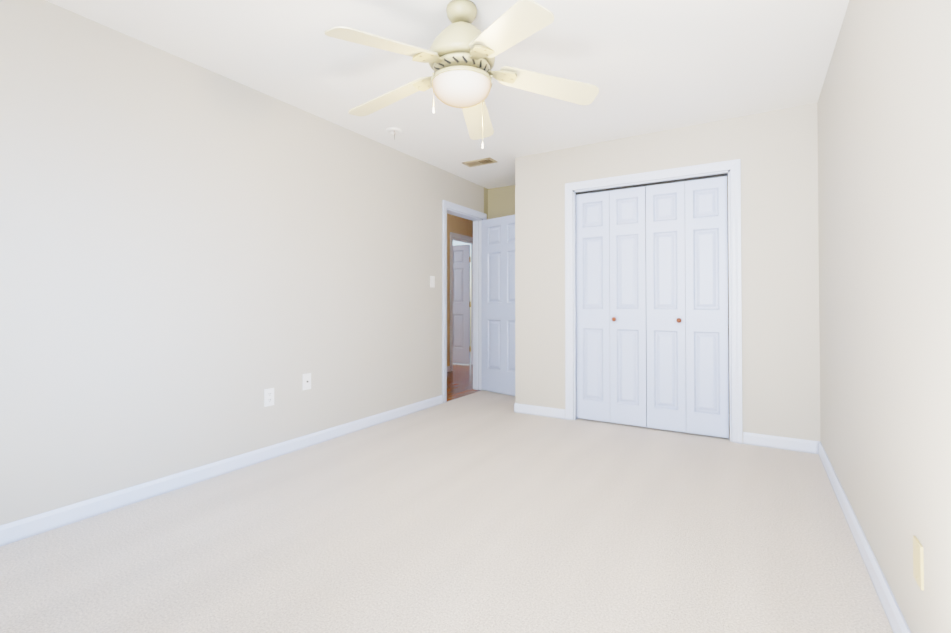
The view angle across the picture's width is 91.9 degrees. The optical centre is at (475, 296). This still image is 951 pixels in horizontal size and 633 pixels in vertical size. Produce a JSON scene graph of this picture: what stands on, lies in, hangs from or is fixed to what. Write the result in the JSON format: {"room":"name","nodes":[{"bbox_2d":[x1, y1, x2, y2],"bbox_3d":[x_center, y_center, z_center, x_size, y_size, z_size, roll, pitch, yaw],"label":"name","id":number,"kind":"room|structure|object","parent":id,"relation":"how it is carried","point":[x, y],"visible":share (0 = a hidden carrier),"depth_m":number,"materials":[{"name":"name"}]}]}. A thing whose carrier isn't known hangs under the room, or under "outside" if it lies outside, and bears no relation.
{"room":"empty bedroom","nodes":[
{"label":"empty bedroom","id":0,"kind":"room"},
{"bbox_2d":[0,0,487,524],"bbox_3d":[-1.263,-0.129,3.373,0.120,2.425,5.490,0,-1,31],"label":"wall","id":1,"kind":"structure","parent":0,"point":[196,260],"depth_m":2.59,"materials":[{"name":"paint"}]},
{"bbox_2d":[0,395,442,546],"bbox_3d":[-1.455,1.034,2.914,0.014,0.086,4.292,0,-1,31],"label":"baseboard","id":2,"kind":"structure","parent":1,"relation":"attached to","point":[23,528],"depth_m":2.56,"materials":[{"name":"white wood"}]},
{"bbox_2d":[264,388,273,406],"bbox_3d":[-1.372,0.669,3.060,0.009,0.115,0.070,0,-1,31],"label":"electrical outlet","id":3,"kind":"object","parent":1,"relation":"attached to","point":[269,397],"visible":1,"depth_m":3.05,"materials":[{"name":"white plastic"}]},
{"bbox_2d":[303,373,310,389],"bbox_3d":[-1.212,0.613,3.315,0.018,0.115,0.070,0,-1,31],"label":"outlet","id":4,"kind":"object","parent":1,"relation":"attached to","point":[307,381],"visible":1,"depth_m":3.31,"materials":[{"name":"white plastic"}]},
{"bbox_2d":[430,276,434,287],"bbox_3d":[-0.428,-0.151,4.615,0.018,0.115,0.070,0,-1,31],"label":"light switch","id":5,"kind":"object","parent":1,"relation":"attached to","point":[432,281],"visible":1,"depth_m":4.61,"materials":[{"name":"white plastic"}]},
{"bbox_2d":[447,389,477,399],"bbox_3d":[-0.180,1.156,5.173,0.085,0.101,0.760,0,-1,31],"label":"door threshold","id":6,"kind":"structure","parent":1,"relation":"attached to","point":[461,394],"depth_m":5.20,"materials":[{"name":"brown wood"}]},
{"bbox_2d":[442,200,486,402],"bbox_3d":[-0.159,0.053,5.174,0.143,2.106,0.892,0,-1,31],"label":"door frame","id":7,"kind":"structure","parent":1,"relation":"attached to","point":[477,303],"depth_m":5.46,"materials":[{"name":"white wood"}]},
{"bbox_2d":[482,215,514,395],"bbox_3d":[0.333,0.095,5.188,0.150,2.000,0.722,1,-1,-44],"label":"bedroom door","id":8,"kind":"structure","parent":1,"relation":"in","point":[498,304],"depth_m":5.24,"materials":[{"name":"white wood"}]},
{"bbox_2d":[0,390,892,632],"bbox_3d":[0.103,1.122,2.457,3.150,0.100,5.370,0,-1,31],"label":"floor carpet","id":9,"kind":"object","parent":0,"point":[483,511],"visible":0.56,"depth_m":1.98,"materials":[{"name":"beige carpet"}]},
{"bbox_2d":[45,0,848,188],"bbox_3d":[-0.771,-1.381,4.980,7.470,0.120,8.720,0,-1,31],"label":"ceiling","id":10,"kind":"structure","parent":0,"point":[647,66],"depth_m":2.62,"materials":[{"name":"paint"}]},
{"bbox_2d":[386,127,401,139],"bbox_3d":[-0.657,-1.300,3.692,0.128,0.076,0.128,0,-1,31],"label":"smoke detector","id":11,"kind":"object","parent":10,"relation":"attached to","point":[394,131],"visible":1,"depth_m":3.68,"materials":[{"name":"white plastic"}]},
{"bbox_2d":[324,0,598,148],"bbox_3d":[-0.106,-1.042,2.173,1.243,0.630,1.278,0,-1,31],"label":"ceiling fan","id":12,"kind":"object","parent":10,"relation":"hanging from","point":[460,54],"visible":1,"depth_m":2.07,"materials":[{"name":"beige"}]},
{"bbox_2d":[462,157,496,166],"bbox_3d":[0.041,-1.323,4.533,0.320,0.008,0.160,0,-1,31],"label":"ceiling vent","id":13,"kind":"object","parent":10,"relation":"in","point":[480,162],"visible":1,"depth_m":4.52,"materials":[{"name":"beige metal"}]},
{"bbox_2d":[447,214,472,365],"bbox_3d":[-0.646,-0.087,6.642,0.120,2.425,5.720,0,-1,31],"label":"wall","id":14,"kind":"structure","parent":0,"point":[459,225],"depth_m":6.93,"materials":[{"name":"paint"}]},
{"bbox_2d":[450,232,472,371],"bbox_3d":[-0.201,0.081,7.353,0.139,2.106,0.892,0,-1,31],"label":"door frame","id":15,"kind":"structure","parent":14,"relation":"attached to","point":[459,236],"depth_m":7.00,"materials":[{"name":"white wood"}]},
{"bbox_2d":[453,245,470,363],"bbox_3d":[-0.413,0.129,7.860,0.734,2.000,0.150,0,-1,28],"label":"hall door","id":16,"kind":"structure","parent":14,"relation":"in","point":[461,304],"depth_m":7.75,"materials":[{"name":"white wood"}]},
{"bbox_2d":[447,352,481,400],"bbox_3d":[-1.359,1.181,7.129,4.199,0.100,5.600,0,-1,31],"label":"floor","id":17,"kind":"structure","parent":0,"point":[459,378],"depth_m":6.14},
{"bbox_2d":[488,176,729,414],"bbox_3d":[1.528,-0.111,4.819,3.150,2.425,0.120,0,-1,31],"label":"wall","id":18,"kind":"structure","parent":0,"point":[501,201],"depth_m":5.48,"materials":[{"name":"paint"}]},
{"bbox_2d":[515,103,820,440],"bbox_3d":[1.404,-0.123,3.824,2.330,2.425,0.110,0,-1,31],"label":"wall","id":19,"kind":"structure","parent":0,"point":[775,152],"depth_m":3.37,"materials":[{"name":"paint"}]},
{"bbox_2d":[515,403,564,418],"bbox_3d":[0.589,1.051,4.231,0.500,0.086,0.014,0,-1,31],"label":"baseboard","id":20,"kind":"structure","parent":19,"relation":"attached to","point":[541,411],"depth_m":4.22,"materials":[{"name":"white wood"}]},
{"bbox_2d":[576,191,609,421],"bbox_3d":[1.033,0.083,4.038,0.294,1.990,0.028,0,-1,31],"label":"bifold closet door","id":21,"kind":"structure","parent":19,"relation":"in","point":[593,296],"depth_m":4.03,"materials":[{"name":"white wood"}]},
{"bbox_2d":[609,186,646,426],"bbox_3d":[1.277,0.081,3.867,0.294,1.990,0.067,0,-1,31],"label":"bifold closet door","id":22,"kind":"structure","parent":19,"relation":"in","point":[628,356],"depth_m":3.87,"materials":[{"name":"white wood"}]},
{"bbox_2d":[576,173,727,194],"bbox_3d":[1.417,-0.927,3.817,1.198,0.016,0.035,0,-1,31],"label":"track rail","id":23,"kind":"object","parent":19,"relation":"attached to","point":[662,182],"visible":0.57,"depth_m":3.77,"materials":[{"name":"black"}]},
{"bbox_2d":[565,159,742,443],"bbox_3d":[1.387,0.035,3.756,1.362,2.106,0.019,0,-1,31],"label":"trim","id":24,"kind":"structure","parent":19,"relation":"attached to","point":[733,167],"depth_m":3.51,"materials":[{"name":"white wood"}]},
{"bbox_2d":[646,181,685,432],"bbox_3d":[1.533,0.079,3.712,0.294,1.990,0.067,0,-1,31],"label":"bifold closet door","id":25,"kind":"structure","parent":19,"relation":"in","point":[665,308],"depth_m":3.71,"materials":[{"name":"white wood"}]},
{"bbox_2d":[685,176,728,437],"bbox_3d":[1.796,0.077,3.574,0.294,1.990,0.028,0,-1,31],"label":"bifold closet door","id":26,"kind":"structure","parent":19,"relation":"in","point":[706,286],"depth_m":3.56,"materials":[{"name":"white wood"}]},
{"bbox_2d":[743,432,819,453],"bbox_3d":[2.170,1.039,3.270,0.460,0.086,0.014,0,-1,31],"label":"baseboard","id":27,"kind":"structure","parent":19,"relation":"attached to","point":[788,443],"depth_m":3.26,"materials":[{"name":"white wood"}]},
{"bbox_2d":[817,0,950,632],"bbox_3d":[1.531,-0.151,1.675,0.120,2.425,5.490,0,-1,31],"label":"wall","id":28,"kind":"structure","parent":0,"point":[884,154],"depth_m":1.49,"materials":[{"name":"paint"}]},
{"bbox_2d":[818,441,910,632],"bbox_3d":[1.238,1.014,1.306,0.014,0.086,4.340,0,-1,31],"label":"baseboard","id":29,"kind":"structure","parent":28,"relation":"attached to","point":[894,616],"depth_m":1.78,"materials":[{"name":"white wood"}]},
{"bbox_2d":[913,536,923,590],"bbox_3d":[1.210,0.726,1.257,0.007,0.115,0.070,0,-1,31],"label":"electrical outlet","id":30,"kind":"object","parent":28,"relation":"attached to","point":[918,566],"visible":0.96,"depth_m":1.25,"materials":[{"name":"beige plastic"}]}
]}

